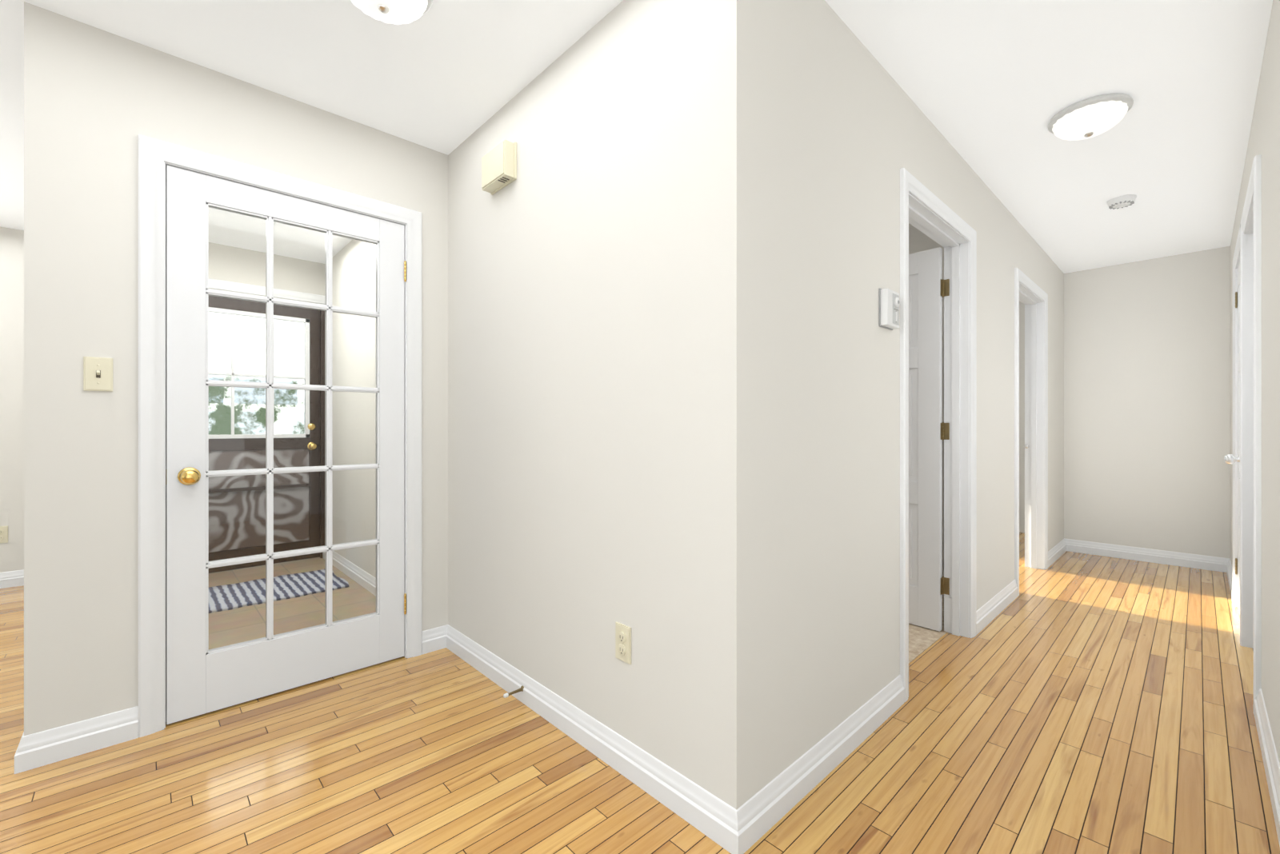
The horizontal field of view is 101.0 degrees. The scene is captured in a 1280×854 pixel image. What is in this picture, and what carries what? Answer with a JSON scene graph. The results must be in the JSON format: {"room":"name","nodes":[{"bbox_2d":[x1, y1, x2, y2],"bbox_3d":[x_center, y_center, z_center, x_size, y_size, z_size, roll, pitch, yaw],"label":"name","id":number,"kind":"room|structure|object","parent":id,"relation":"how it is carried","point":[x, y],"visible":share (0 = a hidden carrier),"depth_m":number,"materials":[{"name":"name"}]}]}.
{"room":"home hallway","nodes":[
{"label":"home hallway","id":0,"kind":"room"},
{"bbox_2d":[0,226,23,572],"bbox_3d":[-6.093,-0.133,1.961,5.620,2.440,0.115,0,0,-43],"label":"wall","id":1,"kind":"structure","parent":0,"point":[12,385],"depth_m":3.60,"materials":[{"name":"white paint"}]},
{"bbox_2d":[0,525,7,543],"bbox_3d":[-4.313,0.727,3.557,0.070,0.114,0.010,0,0,-43],"label":"outlet","id":2,"kind":"object","parent":1,"relation":"attached to","point":[3,534],"visible":1,"depth_m":3.57,"materials":[{"name":"beige plastic"}]},
{"bbox_2d":[24,1,447,735],"bbox_3d":[-1.495,-0.133,2.193,1.380,2.440,0.115,0,0,-43],"label":"wall","id":3,"kind":"structure","parent":0,"point":[98,101],"depth_m":1.80,"materials":[{"name":"white paint"}]},
{"bbox_2d":[0,569,138,774],"bbox_3d":[-4.921,1.034,0.920,5.873,0.105,3.008,0,0,-43],"label":"baseboard","id":4,"kind":"structure","parent":3,"relation":"attached to","point":[50,746],"depth_m":1.75,"materials":[{"name":"white wood"}]},
{"bbox_2d":[83,356,112,391],"bbox_3d":[-1.829,-0.179,1.782,0.070,0.114,0.023,0,0,-43],"label":"light switch","id":5,"kind":"object","parent":3,"relation":"attached to","point":[98,374],"visible":1,"depth_m":1.78,"materials":[{"name":"beige plastic"}]},
{"bbox_2d":[138,134,422,737],"bbox_3d":[-1.442,0.031,2.231,0.984,2.112,0.134,0,0,-43],"label":"door frame","id":6,"kind":"structure","parent":3,"relation":"attached to","point":[154,155],"depth_m":1.89,"materials":[{"name":"white wood"}]},
{"bbox_2d":[165,164,406,724],"bbox_3d":[-1.421,0.065,2.213,0.842,2.029,0.175,0,0,-43],"label":"french door","id":7,"kind":"structure","parent":3,"relation":"in","point":[202,678],"depth_m":2.12,"materials":[{"name":"white wood"}]},
{"bbox_2d":[208,242,324,304],"bbox_3d":[-3.109,-0.133,3.984,1.265,2.440,0.115,0,0,-43],"label":"wall","id":8,"kind":"structure","parent":0,"point":[282,268],"depth_m":4.08,"materials":[{"name":"white paint"}]},
{"bbox_2d":[208,296,324,573],"bbox_3d":[-2.985,0.037,4.074,0.958,2.099,0.155,0,0,-43],"label":"exterior door","id":9,"kind":"structure","parent":8,"relation":"in","point":[282,445],"depth_m":4.16,"materials":[{"name":"brown"}]},
{"bbox_2d":[208,278,325,304],"bbox_3d":[-2.953,0.001,4.040,1.104,2.172,0.018,0,0,-43],"label":"door frame","id":10,"kind":"structure","parent":8,"relation":"attached to","point":[299,296],"depth_m":4.07,"materials":[{"name":"white"}]},
{"bbox_2d":[165,557,375,724],"bbox_3d":[-2.292,1.090,3.119,1.265,0.014,2.495,0,0,-43],"label":"floor","id":11,"kind":"structure","parent":0,"point":[344,610],"depth_m":3.14,"materials":[{"name":"beige tile"}]},
{"bbox_2d":[208,568,348,613],"bbox_3d":[-2.577,1.076,3.398,1.160,0.012,0.610,0,0,-43],"label":"rug","id":12,"kind":"object","parent":11,"relation":"on","point":[238,599],"depth_m":3.48,"materials":[{"name":"fabric"}]},
{"bbox_2d":[324,0,762,809],"bbox_3d":[-1.179,-0.133,2.946,0.115,2.440,4.275,0,0,-43],"label":"wall","id":13,"kind":"structure","parent":0,"point":[605,362],"depth_m":1.69,"materials":[{"name":"white paint"}]},
{"bbox_2d":[322,551,375,595],"bbox_3d":[-1.809,1.034,3.567,0.088,0.105,2.313,0,0,-43],"label":"baseboard","id":14,"kind":"structure","parent":13,"relation":"attached to","point":[342,569],"depth_m":3.72,"materials":[{"name":"white wood"}]},
{"bbox_2d":[481,140,516,195],"bbox_3d":[-0.590,-1.081,2.199,0.056,0.148,0.206,0,0,-43],"label":"door chime","id":15,"kind":"object","parent":13,"relation":"attached to","point":[498,167],"visible":0.98,"depth_m":2.15,"materials":[{"name":"beige plastic"}]},
{"bbox_2d":[503,685,523,698],"bbox_3d":[-0.492,1.035,2.058,0.084,0.024,0.024,0,0,-43],"label":"door stop","id":16,"kind":"object","parent":13,"relation":"attached to","point":[507,694],"visible":1,"depth_m":2.06,"materials":[{"name":"gold metal"}]},
{"bbox_2d":[435,624,755,853],"bbox_3d":[-0.363,1.034,1.968,0.043,0.105,1.768,0,0,-43],"label":"baseboard","id":17,"kind":"structure","parent":13,"relation":"attached to","point":[748,825],"depth_m":1.65,"materials":[{"name":"white wood"}]},
{"bbox_2d":[615,621,631,664],"bbox_3d":[-0.055,0.682,1.666,0.010,0.114,0.070,0,0,-43],"label":"outlet","id":18,"kind":"object","parent":13,"relation":"attached to","point":[622,642],"visible":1,"depth_m":1.66,"materials":[{"name":"beige plastic"}]},
{"bbox_2d":[0,0,1272,273],"bbox_3d":[-0.742,-1.403,1.382,13.000,0.100,8.600,0,0,-43],"label":"ceiling","id":19,"kind":"structure","parent":0,"point":[990,88],"depth_m":2.04,"materials":[{"name":"white paint"}]},
{"bbox_2d":[351,0,433,24],"bbox_3d":[-0.771,-1.300,1.587,0.282,0.105,0.282,0,0,-43],"label":"light","id":20,"kind":"object","parent":19,"relation":"attached to","point":[398,12],"visible":1,"depth_m":1.61,"materials":[{"name":"white glass"}]},
{"bbox_2d":[1047,93,1133,140],"bbox_3d":[1.929,-1.300,2.269,0.282,0.105,0.282,0,0,-43],"label":"light","id":21,"kind":"object","parent":19,"relation":"attached to","point":[1091,117],"visible":1,"depth_m":2.21,"materials":[{"name":"white glass"}]},
{"bbox_2d":[1106,194,1136,209],"bbox_3d":[2.858,-1.333,3.134,0.132,0.040,0.132,0,0,-43],"label":"smoke detector","id":22,"kind":"object","parent":19,"relation":"attached to","point":[1121,202],"visible":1,"depth_m":3.11,"materials":[{"name":"white plastic"}]},
{"bbox_2d":[0,532,1279,853],"bbox_3d":[-0.748,1.088,1.316,12.500,0.002,8.207,0,0,-43],"label":"floor","id":23,"kind":"structure","parent":0,"point":[1070,703],"depth_m":1.69,"materials":[{"name":"brown wood"}]},
{"bbox_2d":[908,597,947,663],"bbox_3d":[0.032,1.091,3.558,2.485,0.013,3.300,0,0,-43],"label":"vinyl floor","id":24,"kind":"structure","parent":23,"relation":"on","point":[922,640],"depth_m":2.71,"materials":[{"name":"beige laminate"}]},
{"bbox_2d":[762,0,1063,788],"bbox_3d":[2.036,-0.133,3.124,4.800,2.440,0.115,0,0,-43],"label":"wall","id":25,"kind":"structure","parent":0,"point":[849,130],"depth_m":1.77,"materials":[{"name":"white paint"}]},
{"bbox_2d":[748,675,904,843],"bbox_3d":[0.652,1.034,1.724,1.061,0.105,0.018,0,0,-43],"label":"baseboard","id":26,"kind":"structure","parent":25,"relation":"attached to","point":[782,794],"depth_m":1.63,"materials":[{"name":"white wood"}]},
{"bbox_2d":[879,288,899,330],"bbox_3d":[0.942,-0.443,1.981,0.120,0.140,0.042,0,0,-43],"label":"thermostat","id":27,"kind":"object","parent":25,"relation":"attached to","point":[889,307],"visible":1,"depth_m":1.95,"materials":[{"name":"white plastic"}]},
{"bbox_2d":[908,247,949,631],"bbox_3d":[1.337,0.065,3.104,0.175,2.028,0.869,0,0,-43],"label":"door","id":28,"kind":"structure","parent":25,"relation":"in","point":[929,434],"depth_m":2.83,"materials":[{"name":"white wood"}]},
{"bbox_2d":[900,167,976,702],"bbox_3d":[1.355,0.031,2.468,0.984,2.112,0.134,0,0,-43],"label":"door frame","id":29,"kind":"structure","parent":25,"relation":"attached to","point":[932,226],"depth_m":2.73,"materials":[{"name":"white wood"}]},
{"bbox_2d":[976,580,1017,635],"bbox_3d":[2.085,1.034,3.079,0.916,0.105,0.018,0,0,-43],"label":"baseboard","id":30,"kind":"structure","parent":25,"relation":"attached to","point":[990,610],"depth_m":3.04,"materials":[{"name":"white wood"}]},
{"bbox_2d":[1014,268,1047,596],"bbox_3d":[2.736,0.031,3.773,0.984,2.112,0.134,0,0,-43],"label":"door frame","id":31,"kind":"structure","parent":25,"relation":"attached to","point":[1032,302],"depth_m":4.04,"materials":[{"name":"white wood"}]},
{"bbox_2d":[1048,538,1067,567],"bbox_3d":[3.423,1.034,4.344,0.800,0.105,0.018,0,0,-43],"label":"baseboard","id":32,"kind":"structure","parent":25,"relation":"attached to","point":[1058,551],"depth_m":4.36,"materials":[{"name":"white wood"}]},
{"bbox_2d":[908,223,943,597],"bbox_3d":[0.971,-0.133,4.457,0.115,2.440,3.285,0,0,-43],"label":"wall","id":33,"kind":"structure","parent":0,"point":[919,241],"depth_m":3.40,"materials":[{"name":"white paint"}]},
{"bbox_2d":[1019,300,1024,532],"bbox_3d":[3.078,-0.133,6.449,0.115,2.440,3.285,0,0,-43],"label":"wall","id":34,"kind":"structure","parent":0,"point":[1022,418],"depth_m":5.45,"materials":[{"name":"white paint"}]},
{"bbox_2d":[1064,246,1230,558],"bbox_3d":[4.152,-0.133,4.295,0.115,2.440,1.091,0,0,-43],"label":"wall","id":35,"kind":"structure","parent":0,"point":[1146,397],"depth_m":4.25,"materials":[{"name":"white paint"}]},
{"bbox_2d":[1067,539,1223,571],"bbox_3d":[4.048,1.034,4.308,0.018,0.105,0.930,0,0,-43],"label":"baseboard","id":36,"kind":"structure","parent":35,"relation":"attached to","point":[1136,554],"depth_m":4.25,"materials":[{"name":"white wood"}]},
{"bbox_2d":[1230,0,1279,763],"bbox_3d":[2.920,-0.133,2.458,4.200,2.440,0.115,0,0,-43],"label":"wall","id":37,"kind":"structure","parent":0,"point":[1264,139],"depth_m":1.74,"materials":[{"name":"white paint"}]},
{"bbox_2d":[1224,558,1232,603],"bbox_3d":[4.026,1.034,3.596,1.028,0.105,0.018,0,0,-43],"label":"baseboard","id":38,"kind":"structure","parent":37,"relation":"attached to","point":[1228,569],"depth_m":3.70,"materials":[{"name":"white wood"}]},
{"bbox_2d":[1224,261,1239,615],"bbox_3d":[3.342,0.065,2.912,0.772,2.028,0.175,0,0,-43],"label":"door","id":39,"kind":"structure","parent":37,"relation":"in","point":[1230,459],"depth_m":3.11,"materials":[{"name":"white wood"}]},
{"bbox_2d":[1232,154,1261,714],"bbox_3d":[3.030,0.031,2.575,1.824,2.112,0.134,0,0,-43],"label":"door frame","id":40,"kind":"structure","parent":37,"relation":"attached to","point":[1254,195],"depth_m":2.60,"materials":[{"name":"white wood"}]},
{"bbox_2d":[1254,688,1279,847],"bbox_3d":[1.838,1.034,1.527,1.348,0.105,0.018,0,0,-43],"label":"baseboard","id":41,"kind":"structure","parent":37,"relation":"attached to","point":[1270,757],"depth_m":1.64,"materials":[{"name":"white wood"}]},
{"label":"outside","id":42,"kind":"structure","parent":0,"visible":0},
{"bbox_2d":[208,312,303,435],"bbox_3d":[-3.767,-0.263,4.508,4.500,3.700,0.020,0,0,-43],"label":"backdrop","id":43,"kind":"structure","parent":42,"point":[285,362],"depth_m":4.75,"materials":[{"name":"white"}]}
]}

